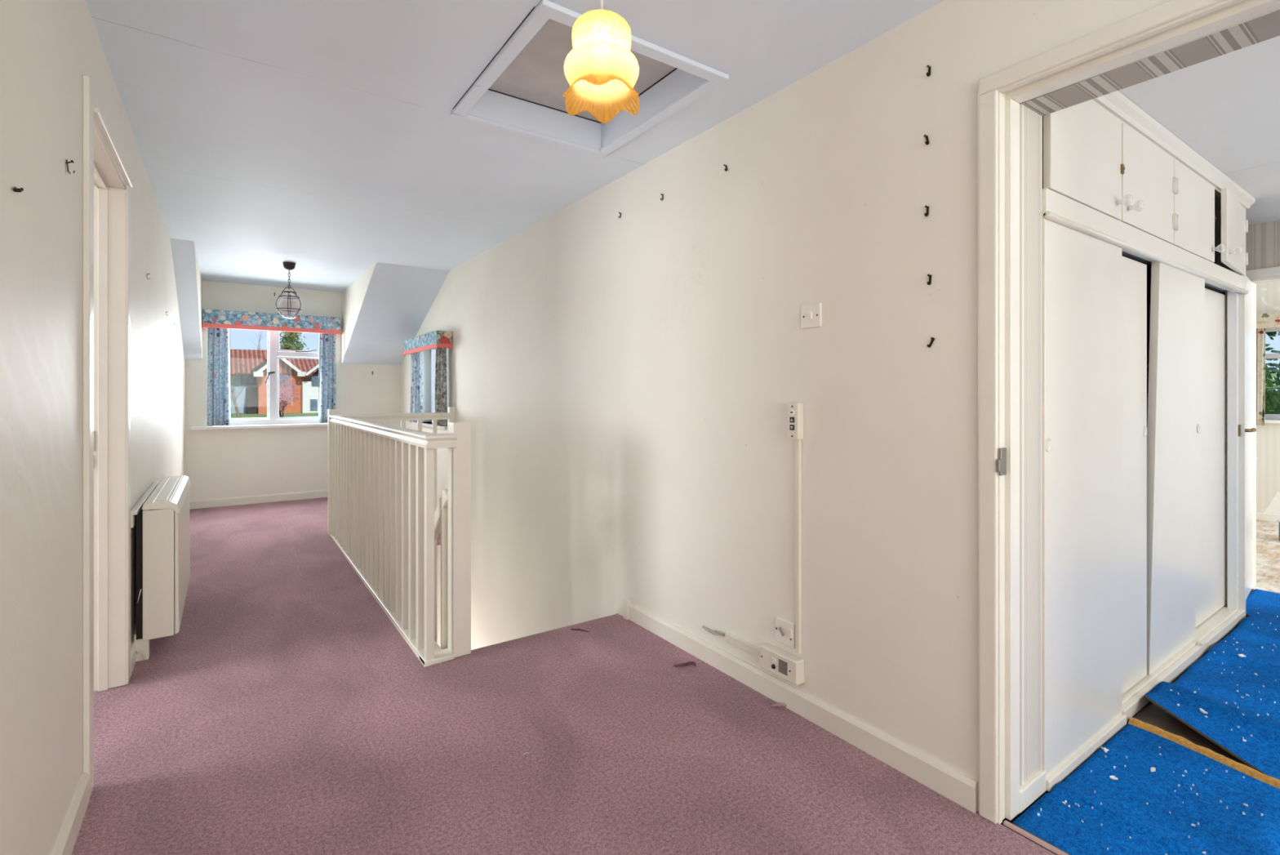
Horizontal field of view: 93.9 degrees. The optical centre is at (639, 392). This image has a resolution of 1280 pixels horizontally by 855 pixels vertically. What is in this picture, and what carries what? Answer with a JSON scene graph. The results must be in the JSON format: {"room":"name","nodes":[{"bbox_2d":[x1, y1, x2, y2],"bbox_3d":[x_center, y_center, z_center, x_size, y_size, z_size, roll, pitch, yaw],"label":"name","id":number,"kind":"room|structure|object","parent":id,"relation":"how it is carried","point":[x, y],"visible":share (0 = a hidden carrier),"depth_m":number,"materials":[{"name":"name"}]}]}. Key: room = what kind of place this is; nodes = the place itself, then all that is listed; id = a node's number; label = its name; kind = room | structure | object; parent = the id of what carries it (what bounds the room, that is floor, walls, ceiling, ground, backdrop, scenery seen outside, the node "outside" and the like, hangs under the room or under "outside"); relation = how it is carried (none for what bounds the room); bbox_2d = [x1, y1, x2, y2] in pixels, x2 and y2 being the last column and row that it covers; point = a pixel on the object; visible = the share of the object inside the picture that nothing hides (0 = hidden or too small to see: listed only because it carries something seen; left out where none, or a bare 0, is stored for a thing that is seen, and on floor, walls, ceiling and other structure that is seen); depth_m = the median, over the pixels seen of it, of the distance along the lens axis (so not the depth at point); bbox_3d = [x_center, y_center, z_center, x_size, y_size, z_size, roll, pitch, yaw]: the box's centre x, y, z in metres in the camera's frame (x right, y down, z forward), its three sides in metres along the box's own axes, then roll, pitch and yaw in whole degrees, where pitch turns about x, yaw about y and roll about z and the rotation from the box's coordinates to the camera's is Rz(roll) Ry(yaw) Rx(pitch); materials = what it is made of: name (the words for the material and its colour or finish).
{"room":"upstairs landing","nodes":[
{"label":"upstairs landing","id":0,"kind":"room"},
{"bbox_2d":[0,0,184,854],"bbox_3d":[-1.868,-0.090,2.003,0.110,2.540,10.220,0,0,-35],"label":"wall","id":1,"kind":"structure","parent":0,"point":[47,47],"depth_m":1.40,"materials":[{"name":"beige paint"}]},
{"bbox_2d":[13,186,23,191],"bbox_3d":[-1.214,-0.397,1.167,0.014,0.016,0.029,0,0,-35],"label":"hook","id":2,"kind":"object","parent":1,"relation":"attached to","point":[15,189],"visible":1,"depth_m":1.16,"materials":[{"name":"brown metal"}]},
{"bbox_2d":[65,159,75,174],"bbox_3d":[-1.480,-0.588,1.554,0.018,0.038,0.012,0,0,-35],"label":"hook","id":3,"kind":"object","parent":1,"relation":"attached to","point":[71,161],"visible":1,"depth_m":1.55,"materials":[{"name":"brown metal"}]},
{"bbox_2d":[51,771,89,854],"bbox_3d":[-0.254,1.137,-0.216,0.016,0.085,4.735,0,0,-35],"label":"baseboard","id":4,"kind":"structure","parent":1,"relation":"attached to","point":[64,844],"depth_m":1.57,"materials":[{"name":"beige paint"}]},
{"bbox_2d":[82,75,133,796],"bbox_3d":[-1.904,0.128,2.075,0.143,2.104,0.910,0,0,-35],"label":"door frame","id":5,"kind":"structure","parent":1,"relation":"in","point":[107,183],"depth_m":2.37,"materials":[{"name":"beige paint"}]},
{"bbox_2d":[130,630,136,675],"bbox_3d":[-3.371,1.137,4.282,0.016,0.085,4.360,0,0,-35],"label":"baseboard","id":6,"kind":"structure","parent":1,"relation":"attached to","point":[132,645],"depth_m":2.56,"materials":[{"name":"beige paint"}]},
{"bbox_2d":[170,238,201,359],"bbox_3d":[-4.009,-0.760,5.312,0.140,0.840,1.940,0,0,-35],"label":"ceiling","id":7,"kind":"structure","parent":0,"point":[183,251],"depth_m":5.14,"materials":[{"name":"paint"}]},
{"bbox_2d":[193,241,202,359],"bbox_3d":[-3.981,-0.756,5.344,0.062,0.808,1.920,0,0,-35],"label":"wall","id":8,"kind":"structure","parent":0,"point":[199,281],"depth_m":5.54,"materials":[{"name":"beige paint"}]},
{"bbox_2d":[184,280,400,500],"bbox_3d":[-3.762,-0.090,6.786,2.445,2.540,0.200,0,0,-35],"label":"wall","id":9,"kind":"structure","parent":0,"point":[231,462],"depth_m":6.47,"materials":[{"name":"beige paint"}]},
{"bbox_2d":[189,488,327,509],"bbox_3d":[-3.758,1.137,6.657,2.085,0.085,0.016,0,0,-35],"label":"baseboard","id":10,"kind":"structure","parent":9,"relation":"attached to","point":[198,504],"depth_m":6.41,"materials":[{"name":"beige paint"}]},
{"bbox_2d":[191,330,327,430],"bbox_3d":[-3.992,-0.215,6.526,1.450,1.178,0.185,0,0,-35],"label":"window","id":11,"kind":"structure","parent":9,"relation":"in","point":[275,353],"depth_m":6.56,"materials":[{"name":"white paint"}]},
{"bbox_2d":[201,308,341,334],"bbox_3d":[-3.930,-0.759,6.438,1.268,0.189,0.169,0,0,-35],"label":"pelmet","id":12,"kind":"object","parent":9,"relation":"attached to","point":[216,318],"visible":1,"depth_m":6.34,"materials":[{"name":"blue fabric"}]},
{"bbox_2d":[207,327,231,426],"bbox_3d":[-4.344,-0.193,6.173,0.200,1.055,0.086,0,0,-35],"label":"curtain","id":13,"kind":"object","parent":12,"relation":"hanging from","point":[219,404],"visible":0.94,"depth_m":6.16,"materials":[{"name":"blue fabric"}]},
{"bbox_2d":[318,333,336,422],"bbox_3d":[-3.523,-0.193,6.738,0.180,1.055,0.085,0,0,-28],"label":"curtain","id":14,"kind":"object","parent":12,"relation":"hanging from","point":[327,356],"visible":0.9,"depth_m":6.72,"materials":[{"name":"blue fabric"}]},
{"bbox_2d":[341,262,376,362],"bbox_3d":[-2.865,-0.756,6.117,0.062,0.808,1.920,0,0,-35],"label":"wall","id":15,"kind":"structure","parent":0,"point":[352,298],"depth_m":6.35,"materials":[{"name":"beige paint"}]},
{"bbox_2d":[342,262,449,364],"bbox_3d":[-2.618,-0.760,6.276,0.645,0.840,1.940,0,0,-35],"label":"ceiling","id":16,"kind":"structure","parent":0,"point":[397,300],"depth_m":6.11,"materials":[{"name":"paint"}]},
{"bbox_2d":[436,545,440,647],"bbox_3d":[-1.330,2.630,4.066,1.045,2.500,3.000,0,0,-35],"label":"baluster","id":17,"kind":"structure","parent":0,"point":[438,547],"depth_m":5.43,"materials":[{"name":"beige paint"}]},
{"bbox_2d":[85,0,944,292],"bbox_3d":[-0.904,-1.230,2.670,2.435,0.140,10.220,0,0,-35],"label":"ceiling","id":18,"kind":"structure","parent":0,"point":[319,136],"depth_m":2.49,"materials":[{"name":"paint"}]},
{"bbox_2d":[275,261,302,318],"bbox_3d":[-3.125,-0.912,5.329,0.211,0.496,0.221,0,0,-35],"label":"lantern light","id":19,"kind":"object","parent":18,"relation":"hanging from","point":[289,266],"visible":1,"depth_m":5.32,"materials":[{"name":"grey metal"}]},
{"bbox_2d":[449,0,728,157],"bbox_3d":[-0.233,-1.221,2.330,0.750,0.158,0.888,0,0,-35],"label":"hatch","id":20,"kind":"object","parent":18,"relation":"attached to","point":[520,92],"visible":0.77,"depth_m":2.44,"materials":[{"name":"paint"}]},
{"bbox_2d":[562,0,639,123],"bbox_3d":[-0.087,-0.907,1.359,0.184,0.506,0.175,0,0,-35],"label":"pendant light","id":21,"kind":"object","parent":18,"relation":"hanging from","point":[602,72],"visible":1,"depth_m":1.31,"materials":[{"name":"yellow glass"}]},
{"bbox_2d":[71,497,1279,854],"bbox_3d":[1.624,1.278,4.179,8.310,0.204,10.220,0,0,-35],"label":"floor","id":22,"kind":"structure","parent":0,"point":[612,731],"depth_m":2.00,"materials":[{"name":"carpet"}]},
{"bbox_2d":[130,475,191,661],"bbox_3d":[-2.431,0.831,3.063,0.170,0.698,1.084,0,0,-35],"label":"heater","id":23,"kind":"object","parent":22,"relation":"on","point":[161,516],"visible":0.91,"depth_m":2.67,"materials":[{"name":"beige metal"}]},
{"bbox_2d":[151,475,182,502],"bbox_3d":[-2.428,0.485,3.087,0.064,0.005,1.036,0,0,-35],"label":"grille","id":24,"kind":"object","parent":23,"relation":"attached to","point":[168,491],"depth_m":2.98,"materials":[{"name":"beige metal"}]},
{"bbox_2d":[327,406,471,666],"bbox_3d":[-1.327,1.491,4.060,1.047,2.728,2.960,0,0,-35],"label":"banister","id":25,"kind":"object","parent":22,"relation":"on","point":[384,517],"visible":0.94,"depth_m":2.94,"materials":[{"name":"beige paint"}]},
{"bbox_2d":[183,551,902,852],"bbox_3d":[-1.396,1.177,2.863,4.844,0.003,1.310,0,0,37],"label":"lint specks","id":26,"kind":"object","parent":22,"relation":"on","point":[204,551],"visible":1,"depth_m":1.91,"materials":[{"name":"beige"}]},
{"bbox_2d":[570,628,589,631],"bbox_3d":[-0.297,1.177,2.973,0.096,0.009,0.012,0,0,16],"label":"scuff","id":27,"kind":"object","parent":22,"relation":"on","point":[580,629],"visible":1,"depth_m":2.97,"materials":[{"name":"purple carpet"}]},
{"bbox_2d":[673,661,696,666],"bbox_3d":[0.194,1.169,2.579,0.095,0.020,0.023,0,0,-11],"label":"tuft","id":28,"kind":"object","parent":22,"relation":"on","point":[689,662],"visible":1,"depth_m":2.58,"materials":[{"name":"purple carpet"}]},
{"bbox_2d":[771,702,786,706],"bbox_3d":[0.524,1.171,2.245,0.060,0.018,0.020,0,0,-6],"label":"clump","id":29,"kind":"object","parent":22,"relation":"on","point":[777,704],"visible":1,"depth_m":2.24,"materials":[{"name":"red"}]},
{"bbox_2d":[1012,723,1279,854],"bbox_3d":[2.044,1.171,0.905,0.908,0.027,2.373,0,0,-35],"label":"carpet","id":30,"kind":"object","parent":22,"relation":"on","point":[1123,813],"visible":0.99,"depth_m":1.69,"materials":[{"name":"blue carpet"}]},
{"bbox_2d":[1101,746,1108,752],"bbox_3d":[1.524,1.166,1.957,0.016,0.008,0.032,0,0,12],"label":"flake","id":31,"kind":"object","parent":30,"relation":"on","point":[1104,748],"visible":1,"depth_m":1.95,"materials":[{"name":"white"}]},
{"bbox_2d":[1109,775,1118,779],"bbox_3d":[1.438,1.167,1.815,0.022,0.007,0.016,0,0,-1],"label":"flake","id":32,"kind":"object","parent":30,"relation":"on","point":[1113,777],"visible":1,"depth_m":1.81,"materials":[{"name":"white"}]},
{"bbox_2d":[1150,767,1155,772],"bbox_3d":[1.591,1.167,1.855,0.012,0.008,0.024,0,0,39],"label":"flake","id":33,"kind":"object","parent":30,"relation":"on","point":[1152,769],"visible":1,"depth_m":1.85,"materials":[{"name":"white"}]},
{"bbox_2d":[1037,612,1278,854],"bbox_3d":[2.473,1.143,2.296,2.980,0.060,0.524,0,0,-35],"label":"flakes","id":34,"kind":"object","parent":30,"relation":"on","point":[1255,673],"visible":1,"depth_m":1.85,"materials":[{"name":"white"}]},
{"bbox_2d":[1042,90,1255,791],"bbox_3d":[2.044,0.082,2.695,2.430,2.202,0.718,0,0,-35],"label":"wardrobe","id":35,"kind":"object","parent":22,"relation":"on","point":[1142,233],"visible":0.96,"depth_m":2.23,"materials":[{"name":"beige paint"}]},
{"bbox_2d":[1128,716,1279,788],"bbox_3d":[1.853,1.172,1.928,0.068,0.028,0.474,0,0,-25],"label":"strip","id":36,"kind":"object","parent":22,"relation":"on","point":[1273,781],"visible":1,"depth_m":1.94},
{"bbox_2d":[1144,588,1279,779],"bbox_3d":[3.358,1.149,1.866,2.476,0.061,2.444,0,0,-35],"label":"carpet","id":37,"kind":"object","parent":22,"relation":"on","point":[1260,751],"visible":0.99,"depth_m":2.31,"materials":[{"name":"blue carpet"}]},
{"bbox_2d":[1199,707,1208,713],"bbox_3d":[2.023,1.142,2.151,0.014,0.007,0.026,0,0,8],"label":"flake","id":38,"kind":"object","parent":37,"relation":"on","point":[1203,711],"visible":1,"depth_m":2.15,"materials":[{"name":"white"}]},
{"bbox_2d":[1276,518,1279,541],"bbox_3d":[5.179,1.089,4.693,0.160,0.169,0.235,0,0,-35],"label":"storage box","id":39,"kind":"object","parent":22,"relation":"on","point":[1277,520],"visible":1,"depth_m":4.74,"materials":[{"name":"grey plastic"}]},
{"bbox_2d":[400,0,1168,853],"bbox_3d":[-0.006,1.260,3.293,0.250,5.240,10.220,0,0,-35],"label":"wall","id":40,"kind":"structure","parent":0,"point":[624,385],"depth_m":2.30,"materials":[{"name":"beige paint"}]},
{"bbox_2d":[402,330,453,355],"bbox_3d":[-2.177,-0.501,6.072,0.150,0.162,1.298,0,0,-35],"label":"pelmet","id":41,"kind":"object","parent":40,"relation":"attached to","point":[436,339],"visible":0.99,"depth_m":5.73,"materials":[{"name":"blue fabric"}]},
{"bbox_2d":[409,351,422,422],"bbox_3d":[-2.405,-0.085,6.430,0.063,0.790,0.397,0,0,-35],"label":"curtain","id":42,"kind":"object","parent":41,"relation":"hanging from","point":[416,358],"visible":0.87,"depth_m":6.39,"materials":[{"name":"blue fabric"}]},
{"bbox_2d":[435,347,447,426],"bbox_3d":[-1.887,-0.085,5.661,0.056,0.790,0.228,0,0,-38],"label":"curtain","id":43,"kind":"object","parent":41,"relation":"hanging from","point":[441,404],"visible":0.86,"depth_m":5.63,"materials":[{"name":"multicoloured fabric"}]},
{"bbox_2d":[411,347,448,429],"bbox_3d":[-2.090,-0.100,6.216,0.245,0.889,1.220,0,0,-35],"label":"window","id":44,"kind":"structure","parent":40,"relation":"in","point":[433,352],"depth_m":6.68,"materials":[{"name":"white paint"}]},
{"bbox_2d":[613,603,622,616],"bbox_3d":[-0.862,2.487,4.290,0.020,2.785,2.765,0,0,-35],"label":"trim","id":45,"kind":"structure","parent":40,"relation":"attached to","point":[620,611],"depth_m":3.18,"materials":[{"name":"beige paint"}]},
{"bbox_2d":[622,597,631,619],"bbox_3d":[-0.067,1.130,3.135,0.030,0.100,0.040,0,0,-35],"label":"trim","id":46,"kind":"structure","parent":40,"relation":"attached to","point":[626,602],"depth_m":3.12,"materials":[{"name":"beige paint"}]},
{"bbox_2d":[724,631,759,657],"bbox_3d":[0.429,1.026,2.430,0.017,0.032,0.230,0,0,-35],"label":"trunking","id":47,"kind":"object","parent":40,"relation":"attached to","point":[741,643],"visible":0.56,"depth_m":2.43,"materials":[{"name":"beige plastic"}]},
{"bbox_2d":[702,625,724,636],"bbox_3d":[0.321,1.030,2.577,0.014,0.024,0.151,0,0,-37],"label":"cable","id":48,"kind":"object","parent":47,"relation":"attached to","point":[717,633],"visible":1,"depth_m":2.57,"materials":[{"name":"beige plastic"}]},
{"bbox_2d":[760,642,804,685],"bbox_3d":[0.531,1.018,2.252,0.052,0.087,0.182,0,0,-35],"label":"control box","id":49,"kind":"object","parent":40,"relation":"attached to","point":[789,667],"visible":1,"depth_m":2.23,"materials":[{"name":"beige plastic"}]},
{"bbox_2d":[775,616,795,648],"bbox_3d":[0.542,0.904,2.255,0.031,0.092,0.094,0,0,-35],"label":"fused spur","id":50,"kind":"object","parent":40,"relation":"attached to","point":[784,629],"visible":1,"depth_m":2.25,"materials":[{"name":"white plastic"}]},
{"bbox_2d":[787,402,803,439],"bbox_3d":[0.572,0.102,2.206,0.037,0.136,0.050,0,0,-35],"label":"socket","id":51,"kind":"object","parent":40,"relation":"attached to","point":[795,410],"visible":1,"depth_m":2.19,"materials":[{"name":"beige plastic"}]},
{"bbox_2d":[789,409,794,415],"bbox_3d":[0.558,0.071,2.198,0.004,0.021,0.021,0,0,-35],"label":"switch","id":52,"kind":"object","parent":51,"relation":"attached to","point":[791,411],"depth_m":2.20,"materials":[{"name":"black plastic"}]},
{"bbox_2d":[795,439,801,653],"bbox_3d":[0.584,0.563,2.207,0.016,0.790,0.018,0,0,-35],"label":"conduit","id":53,"kind":"object","parent":40,"relation":"attached to","point":[797,442],"visible":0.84,"depth_m":2.20,"materials":[{"name":"beige plastic"}]},
{"bbox_2d":[629,602,977,813],"bbox_3d":[0.447,1.137,2.405,0.016,0.085,1.755,0,0,-35],"label":"baseboard","id":54,"kind":"structure","parent":40,"relation":"attached to","point":[950,783],"depth_m":2.08,"materials":[{"name":"beige paint"}]},
{"bbox_2d":[801,302,822,328],"bbox_3d":[0.617,-0.279,2.160,0.014,0.086,0.086,0,0,-35],"label":"light switch","id":55,"kind":"object","parent":40,"relation":"attached to","point":[811,313],"visible":1,"depth_m":2.15,"materials":[{"name":"white plastic"}]},
{"bbox_2d":[923,134,928,145],"bbox_3d":[0.865,-0.764,1.804,0.015,0.033,0.014,0,0,-35],"label":"hook","id":56,"kind":"object","parent":40,"relation":"attached to","point":[926,142],"visible":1,"depth_m":1.80,"materials":[{"name":"brown metal"}]},
{"bbox_2d":[924,204,928,216],"bbox_3d":[0.865,-0.549,1.804,0.015,0.033,0.007,0,0,-35],"label":"hook","id":57,"kind":"object","parent":40,"relation":"attached to","point":[926,214],"visible":1,"depth_m":1.80,"materials":[{"name":"brown metal"}]},
{"bbox_2d":[926,64,930,76],"bbox_3d":[0.868,-0.970,1.799,0.015,0.033,0.007,0,0,-35],"label":"hook","id":58,"kind":"object","parent":40,"relation":"attached to","point":[928,73],"visible":1,"depth_m":1.80,"materials":[{"name":"brown metal"}]},
{"bbox_2d":[926,273,931,284],"bbox_3d":[0.869,-0.342,1.797,0.015,0.033,0.007,0,0,-35],"label":"hook","id":59,"kind":"object","parent":40,"relation":"attached to","point":[929,282],"visible":1,"depth_m":1.80,"materials":[{"name":"brown metal"}]},
{"bbox_2d":[927,337,934,347],"bbox_3d":[0.872,-0.152,1.794,0.015,0.032,0.020,0,0,-35],"label":"hook","id":60,"kind":"object","parent":40,"relation":"attached to","point":[929,345],"visible":1,"depth_m":1.79,"materials":[{"name":"brown metal"}]},
{"bbox_2d":[1003,820,1068,854],"bbox_3d":[1.223,1.177,1.322,0.018,0.005,0.780,0,0,-35],"label":"trim","id":61,"kind":"structure","parent":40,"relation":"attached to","point":[1027,834],"depth_m":1.58,"materials":[{"name":"silver"}]},
{"bbox_2d":[977,0,1279,824],"bbox_3d":[1.302,0.152,1.391,0.274,2.060,0.876,0,0,-35],"label":"door frame","id":62,"kind":"structure","parent":40,"relation":"in","point":[1170,36],"depth_m":1.65,"materials":[{"name":"beige paint"}]},
{"bbox_2d":[1118,35,1279,224],"bbox_3d":[2.937,-1.080,2.035,3.155,0.120,5.200,0,0,-35],"label":"ceiling","id":63,"kind":"structure","parent":0,"point":[1225,108],"depth_m":2.17,"materials":[{"name":"paint"}]},
{"bbox_2d":[1245,219,1279,270],"bbox_3d":[4.233,0.080,2.933,0.100,2.200,5.200,0,0,-35],"label":"wall","id":64,"kind":"structure","parent":0,"point":[1262,239],"depth_m":3.58,"materials":[{"name":"paper"}]},
{"bbox_2d":[1226,266,1256,610],"bbox_3d":[3.408,0.252,3.351,0.745,1.833,0.097,0,0,-40],"label":"door","id":65,"kind":"structure","parent":64,"relation":"in","point":[1233,428],"depth_m":3.14,"materials":[{"name":"white paint"}]},
{"bbox_2d":[1245,266,1279,586],"bbox_3d":[3.951,0.217,3.332,0.130,1.925,0.883,0,0,-35],"label":"trim","id":66,"kind":"structure","parent":64,"relation":"attached to","point":[1272,273],"depth_m":3.65,"materials":[{"name":"beige paint"}]},
{"bbox_2d":[1256,280,1279,515],"bbox_3d":[6.551,-0.020,4.539,0.200,2.400,5.200,0,0,-35],"label":"wall","id":67,"kind":"structure","parent":0,"point":[1268,294],"depth_m":5.49,"materials":[{"name":"paint"}]},
{"bbox_2d":[1256,311,1279,328],"bbox_3d":[5.954,-0.654,5.072,0.165,0.139,1.164,0,0,-35],"label":"pelmet","id":68,"kind":"object","parent":67,"relation":"attached to","point":[1267,320],"visible":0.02,"depth_m":5.37,"materials":[{"name":"fabric"}]},
{"bbox_2d":[1256,328,1265,425],"bbox_3d":[5.677,-0.163,5.503,0.054,0.915,0.108,0,0,-35],"label":"curtain","id":69,"kind":"object","parent":68,"relation":"hanging from","point":[1260,333],"visible":0.59,"depth_m":5.48,"materials":[{"name":"fabric"}]},
{"bbox_2d":[1256,511,1279,522],"bbox_3d":[6.803,1.141,3.984,0.018,0.071,4.000,0,0,-35],"label":"baseboard","id":70,"kind":"structure","parent":67,"relation":"attached to","point":[1260,516],"depth_m":5.48,"materials":[{"name":"white paint"}]},
{"bbox_2d":[1265,327,1279,423],"bbox_3d":[6.045,-0.174,5.155,0.170,0.899,1.190,0,0,-35],"label":"window","id":71,"kind":"structure","parent":67,"relation":"in","point":[1269,418],"depth_m":5.50,"materials":[{"name":"white paint"}]},
{"label":"outside","id":72,"kind":"structure","parent":0,"visible":0},
{"bbox_2d":[231,412,318,419],"bbox_3d":[-28.229,2.738,58.302,140.000,3.011,110.000,0,0,-35],"label":"lawn","id":73,"kind":"structure","parent":72,"point":[313,414],"depth_m":38.29,"materials":[{"name":"green plant"}]},
{"bbox_2d":[230,353,253,417],"bbox_3d":[-20.201,-0.148,29.713,1.719,3.685,2.448,0,0,29],"label":"tree","id":74,"kind":"object","parent":73,"relation":"on","point":[237,413],"visible":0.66,"depth_m":29.83,"materials":[{"name":"grey plant"}]},
{"bbox_2d":[233,329,269,349],"bbox_3d":[-39.040,-3.426,61.891,5.102,9.746,4.082,0,0,20],"label":"bare tree","id":75,"kind":"object","parent":73,"relation":"on","point":[260,330],"visible":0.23,"depth_m":61.10,"materials":[{"name":"grey plant"}]},
{"bbox_2d":[230,349,319,413],"bbox_3d":[-28.474,0.206,46.636,8.507,7.444,12.900,0,0,-35],"label":"house","id":76,"kind":"structure","parent":73,"relation":"on","point":[247,402],"depth_m":42.83,"materials":[{"name":"orange brick"}]},
{"bbox_2d":[263,372,303,417],"bbox_3d":[-17.360,0.506,29.111,1.418,3.118,2.160,0,0,-6],"label":"blossom tree","id":77,"kind":"object","parent":73,"relation":"on","point":[288,397],"visible":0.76,"depth_m":29.09,"materials":[{"name":"pink plant"}]},
{"bbox_2d":[279,331,309,350],"bbox_3d":[-32.271,-2.584,55.377,4.609,8.029,4.923,0,0,13],"label":"conifer","id":78,"kind":"object","parent":73,"relation":"on","point":[292,336],"visible":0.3,"depth_m":55.16,"materials":[{"name":"green plant"}]},
{"bbox_2d":[301,363,319,413],"bbox_3d":[-23.230,0.634,43.462,2.360,5.782,2.890,0,0,-35],"label":"house","id":79,"kind":"structure","parent":73,"relation":"on","point":[309,389],"depth_m":42.50,"materials":[{"name":"beige paint"}]},
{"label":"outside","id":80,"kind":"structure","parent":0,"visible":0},
{"bbox_3d":[37.391,4.230,7.050,50.500,0.100,49.000,0,0,-35],"label":"lawn","id":81,"kind":"structure","parent":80,"visible":0},
{"bbox_2d":[1265,363,1279,413],"bbox_3d":[11.755,1.716,11.639,4.651,4.945,3.584,0,0,15],"label":"leafy tree","id":82,"kind":"object","parent":81,"relation":"on","point":[1272,397],"visible":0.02,"depth_m":10.58,"materials":[{"name":"green plant"}]},
{"bbox_2d":[1265,331,1279,391],"bbox_3d":[16.255,0.598,15.499,5.087,7.214,4.148,0,0,34],"label":"leafy tree","id":83,"kind":"object","parent":81,"relation":"on","point":[1273,370],"visible":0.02,"depth_m":14.56,"materials":[{"name":"green plant"}]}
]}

